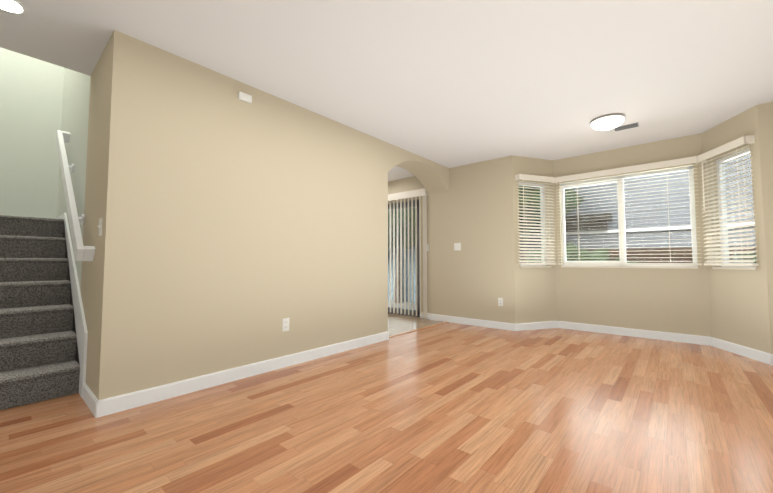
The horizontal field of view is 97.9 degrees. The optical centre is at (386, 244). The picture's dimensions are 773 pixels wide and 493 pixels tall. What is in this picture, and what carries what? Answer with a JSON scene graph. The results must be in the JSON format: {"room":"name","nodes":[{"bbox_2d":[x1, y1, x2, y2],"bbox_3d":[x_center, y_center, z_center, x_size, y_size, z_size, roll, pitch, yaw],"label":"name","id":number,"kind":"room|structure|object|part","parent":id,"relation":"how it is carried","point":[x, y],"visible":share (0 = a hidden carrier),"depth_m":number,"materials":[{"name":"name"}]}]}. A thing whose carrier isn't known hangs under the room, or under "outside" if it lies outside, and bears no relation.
{"room":"empty living room","nodes":[
{"label":"empty living room","id":0,"kind":"room"},
{"bbox_2d":[0,47,63,218],"bbox_3d":[-4.089,-1.375,3.659,0.150,5.000,1.030,-3,-4,41],"label":"wall","id":1,"kind":"structure","parent":0,"point":[31,97],"depth_m":3.71,"materials":[{"name":"white paint"}]},
{"bbox_2d":[57,64,96,314],"bbox_3d":[-2.882,-1.397,3.222,2.250,5.000,0.120,-3,-4,41],"label":"wall","id":2,"kind":"structure","parent":0,"point":[75,107],"depth_m":2.88,"materials":[{"name":"white paint"}]},
{"bbox_2d":[56,213,87,396],"bbox_3d":[-2.942,0.384,3.093,2.210,1.430,0.015,-3,-4,41],"label":"skirt","id":3,"kind":"object","parent":2,"relation":"attached to","point":[81,330],"visible":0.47,"depth_m":2.57,"materials":[{"name":"white wood"}]},
{"bbox_2d":[56,130,94,260],"bbox_3d":[-2.650,-0.514,2.837,1.665,1.302,0.093,-3,-4,41],"label":"handrail","id":4,"kind":"object","parent":2,"relation":"attached to","point":[82,252],"visible":1,"depth_m":2.59,"materials":[{"name":"white wood"}]},
{"bbox_2d":[85,30,449,399],"bbox_3d":[-0.523,-0.084,3.845,0.390,2.440,4.240,-3,-4,41],"label":"wall","id":5,"kind":"structure","parent":0,"point":[235,230],"depth_m":2.63,"materials":[{"name":"beige paint"}]},
{"bbox_2d":[98,218,101,235],"bbox_3d":[-1.877,-0.117,2.201,0.070,0.115,0.016,-3,-4,41],"label":"light switch","id":6,"kind":"object","parent":5,"relation":"attached to","point":[100,226],"visible":0.98,"depth_m":2.19,"materials":[{"name":"white plastic"}]},
{"bbox_2d":[82,331,388,417],"bbox_3d":[-1.037,1.057,3.225,0.463,0.098,2.746,-3,-4,41],"label":"baseboard","id":7,"kind":"structure","parent":5,"relation":"attached to","point":[107,406],"depth_m":2.52,"materials":[{"name":"white wood"}]},
{"bbox_2d":[238,91,251,102],"bbox_3d":[-1.183,-1.232,2.814,0.028,0.060,0.110,-3,-4,41],"label":"sensor box","id":8,"kind":"object","parent":5,"relation":"attached to","point":[242,96],"visible":0.92,"depth_m":2.80,"materials":[{"name":"white plastic"}]},
{"bbox_2d":[282,318,288,331],"bbox_3d":[-0.910,0.722,3.047,0.009,0.115,0.070,-3,-4,41],"label":"outlet","id":9,"kind":"object","parent":5,"relation":"attached to","point":[285,324],"visible":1,"depth_m":3.04,"materials":[{"name":"white plastic"}]},
{"bbox_2d":[389,322,447,337],"bbox_3d":[0.468,1.180,4.723,0.045,0.006,1.520,-3,-4,41],"label":"trim","id":10,"kind":"structure","parent":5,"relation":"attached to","point":[417,329],"depth_m":4.68,"materials":[{"name":"brown wood"}]},
{"bbox_2d":[0,322,772,492],"bbox_3d":[-0.031,1.165,3.202,6.430,0.120,6.125,-3,-4,41],"label":"floor","id":11,"kind":"structure","parent":0,"point":[448,407],"depth_m":1.93,"materials":[{"name":"laminate"}]},
{"bbox_2d":[0,215,79,409],"bbox_3d":[-3.279,0.401,2.792,2.090,1.365,0.878,-3,-4,41],"label":"stairs","id":12,"kind":"structure","parent":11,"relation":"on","point":[39,358],"depth_m":2.61,"materials":[{"name":"grey carpet"}]},
{"bbox_2d":[0,0,772,181],"bbox_3d":[-0.145,-1.456,3.434,6.730,0.260,6.125,-3,-4,41],"label":"ceiling","id":13,"kind":"structure","parent":0,"point":[451,83],"depth_m":2.47,"materials":[{"name":"white paint"}]},
{"bbox_2d":[0,0,28,16],"bbox_3d":[-2.216,-1.398,1.948,0.200,0.008,0.200,-3,-4,41],"label":"recessed light","id":14,"kind":"object","parent":13,"relation":"in","point":[10,6],"depth_m":1.99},
{"bbox_2d":[590,113,624,130],"bbox_3d":[2.323,-1.270,3.541,0.310,0.100,0.310,-3,-4,41],"label":"flush-mount light","id":15,"kind":"object","parent":13,"relation":"attached to","point":[607,123],"depth_m":3.46,"materials":[{"name":"white glass"}]},
{"bbox_3d":[2.323,-1.310,3.543,0.310,0.022,0.310,-3,-4,41],"label":"flush-mount light base","id":16,"kind":"part","parent":15,"relation":"part of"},
{"bbox_2d":[614,122,638,130],"bbox_3d":[2.656,-1.304,3.731,0.220,0.014,0.120,-3,-4,41],"label":"ceiling vent","id":17,"kind":"object","parent":13,"relation":"in","point":[627,126],"visible":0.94,"depth_m":3.71,"materials":[{"name":"grey metal"}]},
{"bbox_2d":[388,176,429,312],"bbox_3d":[-0.056,0.046,6.387,2.620,2.440,0.150,-3,-4,41],"label":"wall","id":18,"kind":"structure","parent":0,"point":[405,184],"depth_m":5.76,"materials":[{"name":"beige paint"}]},
{"bbox_2d":[388,200,419,316],"bbox_3d":[-0.066,0.251,6.379,1.800,2.030,0.100,-3,-4,41],"label":"door","id":19,"kind":"structure","parent":18,"relation":"in","point":[418,293],"depth_m":5.95,"materials":[{"name":"glass"}]},
{"bbox_2d":[388,188,428,316],"bbox_3d":[-0.109,0.157,6.258,2.100,2.135,0.104,-3,-4,41],"label":"blinds","id":20,"kind":"object","parent":18,"relation":"attached to","point":[423,192],"visible":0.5,"depth_m":5.82,"materials":[{"name":"beige plastic"}]},
{"bbox_2d":[388,313,442,335],"bbox_3d":[-0.912,1.274,5.338,2.905,0.120,2.760,-3,-4,41],"label":"floor","id":21,"kind":"structure","parent":0,"point":[398,324],"depth_m":5.17,"materials":[{"name":"beige tile"}]},
{"bbox_2d":[429,155,514,323],"bbox_3d":[1.288,-0.016,5.180,1.393,2.440,0.150,-3,-4,41],"label":"wall","id":22,"kind":"structure","parent":0,"point":[471,211],"depth_m":5.05,"materials":[{"name":"beige paint"}]},
{"bbox_2d":[454,243,460,249],"bbox_3d":[1.103,0.027,5.234,0.115,0.115,0.006,-3,-4,41],"label":"light switch","id":23,"kind":"object","parent":22,"relation":"attached to","point":[457,244],"visible":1,"depth_m":5.23,"materials":[{"name":"white plastic"}]},
{"bbox_2d":[420,312,516,330],"bbox_3d":[1.169,1.155,5.141,1.626,0.098,0.054,-3,-4,41],"label":"baseboard","id":24,"kind":"structure","parent":22,"relation":"attached to","point":[452,319],"depth_m":5.01,"materials":[{"name":"white wood"}]},
{"bbox_2d":[498,298,502,305],"bbox_3d":[1.611,0.804,4.756,0.070,0.115,0.009,-3,-4,41],"label":"outlet","id":25,"kind":"object","parent":22,"relation":"attached to","point":[500,301],"visible":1,"depth_m":4.75,"materials":[{"name":"white plastic"}]},
{"bbox_2d":[512,155,556,323],"bbox_3d":[2.084,-0.032,4.859,0.723,2.440,0.150,1,-3,-19],"label":"wall","id":26,"kind":"structure","parent":0,"point":[535,294],"depth_m":4.77,"materials":[{"name":"beige paint"}]},
{"bbox_2d":[519,182,545,265],"bbox_3d":[2.081,-0.300,4.898,0.533,1.200,0.050,1,-3,-19],"label":"bay window","id":27,"kind":"structure","parent":26,"relation":"in","point":[535,217],"depth_m":4.94,"materials":[{"name":"white"}]},
{"bbox_2d":[515,174,555,264],"bbox_3d":[2.123,-0.350,4.763,0.643,1.255,0.084,1,-3,-19],"label":"window blind","id":28,"kind":"object","parent":27,"relation":"attached to","point":[545,179],"visible":0.96,"depth_m":4.75,"materials":[{"name":"beige plastic"}]},
{"bbox_2d":[520,266,550,267],"bbox_3d":[2.103,0.308,4.802,0.533,0.026,0.087,1,-3,-19],"label":"window sill","id":29,"kind":"structure","parent":26,"relation":"attached to","point":[532,266],"depth_m":4.73,"materials":[{"name":"beige wood"}]},
{"bbox_2d":[517,321,557,330],"bbox_3d":[2.108,1.134,4.726,0.392,0.098,0.600,-3,-4,41],"label":"baseboard","id":30,"kind":"structure","parent":26,"relation":"attached to","point":[548,324],"depth_m":4.71,"materials":[{"name":"white wood"}]},
{"bbox_2d":[553,133,710,336],"bbox_3d":[3.108,-0.053,4.441,1.604,2.440,0.150,-3,-4,41],"label":"wall","id":31,"kind":"structure","parent":0,"point":[673,300],"depth_m":4.26,"materials":[{"name":"beige paint"}]},
{"bbox_2d":[561,166,697,265],"bbox_3d":[3.124,-0.322,4.473,1.444,1.200,0.050,-3,-4,41],"label":"bay window","id":32,"kind":"structure","parent":31,"relation":"in","point":[623,240],"depth_m":4.44,"materials":[{"name":"white plastic"}]},
{"bbox_2d":[555,156,701,264],"bbox_3d":[3.031,-0.370,4.367,1.524,1.255,0.084,-3,-4,41],"label":"window blind","id":33,"kind":"object","parent":32,"relation":"attached to","point":[663,164],"visible":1,"depth_m":4.29,"materials":[{"name":"beige plastic"}]},
{"bbox_2d":[561,266,697,268],"bbox_3d":[3.079,0.287,4.390,1.444,0.026,0.087,-3,-4,41],"label":"window sill","id":34,"kind":"structure","parent":31,"relation":"attached to","point":[687,267],"depth_m":4.26,"materials":[{"name":"beige wood"}]},
{"bbox_2d":[558,321,708,344],"bbox_3d":[3.059,1.113,4.324,1.629,0.098,0.026,-3,-4,41],"label":"baseboard","id":35,"kind":"structure","parent":31,"relation":"attached to","point":[685,338],"depth_m":4.23,"materials":[{"name":"white wood"}]},
{"bbox_2d":[701,105,770,353],"bbox_3d":[3.675,-0.102,3.493,0.150,2.440,0.724,-1,-3,10],"label":"wall","id":36,"kind":"structure","parent":0,"point":[739,307],"depth_m":3.41,"materials":[{"name":"beige paint"}]},
{"bbox_2d":[712,267,756,269],"bbox_3d":[3.634,0.241,3.488,0.087,0.026,0.534,-1,-3,10],"label":"window sill","id":37,"kind":"structure","parent":36,"relation":"attached to","point":[745,268],"depth_m":3.42,"materials":[{"name":"beige wood"}]},
{"bbox_2d":[716,148,756,266],"bbox_3d":[3.701,-0.371,3.507,0.050,1.200,0.534,-1,-3,10],"label":"bay window","id":38,"kind":"structure","parent":36,"relation":"in","point":[723,173],"depth_m":3.71,"materials":[{"name":"white plastic"}]},
{"bbox_2d":[697,135,758,265],"bbox_3d":[3.559,-0.412,3.530,0.084,1.255,0.644,-1,-3,10],"label":"window blind","id":39,"kind":"object","parent":38,"relation":"attached to","point":[733,144],"visible":0.96,"depth_m":3.48,"materials":[{"name":"beige plastic"}]},
{"bbox_2d":[708,337,767,363],"bbox_3d":[3.599,1.069,3.446,0.391,0.098,0.600,-3,-4,41],"label":"baseboard","id":40,"kind":"structure","parent":36,"relation":"attached to","point":[757,355],"depth_m":3.42,"materials":[{"name":"white wood"}]},
{"bbox_2d":[757,102,772,353],"bbox_3d":[3.750,-0.123,3.066,0.434,2.440,0.150,-3,-4,41],"label":"wall","id":41,"kind":"structure","parent":0,"point":[765,119],"depth_m":3.15,"materials":[{"name":"beige paint"}]},
{"bbox_2d":[768,353,772,364],"bbox_3d":[3.626,1.047,3.014,0.264,0.098,0.026,-3,-4,41],"label":"baseboard","id":42,"kind":"structure","parent":41,"relation":"attached to","point":[770,356],"depth_m":3.09,"materials":[{"name":"white wood"}]},
{"label":"outside","id":43,"kind":"structure","parent":0,"visible":0},
{"bbox_2d":[388,301,415,309],"bbox_3d":[6.738,1.525,7.019,60.000,0.150,60.000,-3,-4,41],"label":"ground","id":44,"kind":"structure","parent":43,"point":[402,305],"depth_m":8.47,"materials":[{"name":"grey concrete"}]},
{"bbox_2d":[395,247,403,302],"bbox_3d":[0.342,0.557,9.142,0.240,2.000,0.228,-3,-4,41],"label":"trunk","id":45,"kind":"object","parent":44,"relation":"on","point":[398,278],"depth_m":9.05,"materials":[{"name":"brown"}]},
{"bbox_2d":[388,246,415,302],"bbox_3d":[0.529,0.539,9.285,5.700,2.050,0.060,-3,-4,41],"label":"fence","id":46,"kind":"object","parent":44,"relation":"on","point":[410,275],"depth_m":9.20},
{"bbox_2d":[520,154,754,250],"bbox_3d":[8.750,-1.224,11.039,16.000,5.750,7.500,-3,-4,41],"label":"house","id":47,"kind":"structure","parent":44,"relation":"on","point":[613,222],"depth_m":8.08,"materials":[{"name":"grey"}]},
{"bbox_2d":[565,213,611,231],"bbox_3d":[8.653,-2.283,10.979,17.000,4.040,8.800,-3,-4,41],"label":"roof","id":48,"kind":"structure","parent":47,"relation":"on","point":[585,227],"depth_m":8.74,"materials":[{"name":"grey"}]},
{"bbox_2d":[520,222,753,235],"bbox_3d":[6.279,-0.371,8.118,16.000,0.070,0.080,-3,-4,41],"label":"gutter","id":49,"kind":"structure","parent":47,"relation":"attached to","point":[632,230],"depth_m":8.22,"materials":[{"name":"white"}]},
{"bbox_2d":[520,246,755,262],"bbox_3d":[3.299,0.807,7.659,18.000,1.350,0.090,-3,-4,41],"label":"fence","id":50,"kind":"object","parent":44,"relation":"on","point":[653,253],"depth_m":6.19,"materials":[{"name":"brown wood"}]},
{"bbox_2d":[525,241,755,262],"bbox_3d":[4.593,0.673,5.765,4.404,1.570,1.806,-3,-4,41],"label":"bush","id":51,"kind":"object","parent":44,"relation":"on","point":[592,257],"depth_m":6.15,"materials":[{"name":"green plant"}]},
{"bbox_3d":[3.086,0.271,9.435,0.240,2.600,0.228,-3,-4,41],"label":"trunk","id":52,"kind":"object","parent":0,"visible":0},
{"bbox_2d":[388,186,583,254],"bbox_3d":[1.982,-1.363,9.342,5.837,3.592,5.377,-3,-4,41],"label":"foliage","id":53,"kind":"object","parent":52,"relation":"on","point":[574,198],"depth_m":8.22,"materials":[{"name":"green plant"}]}
]}

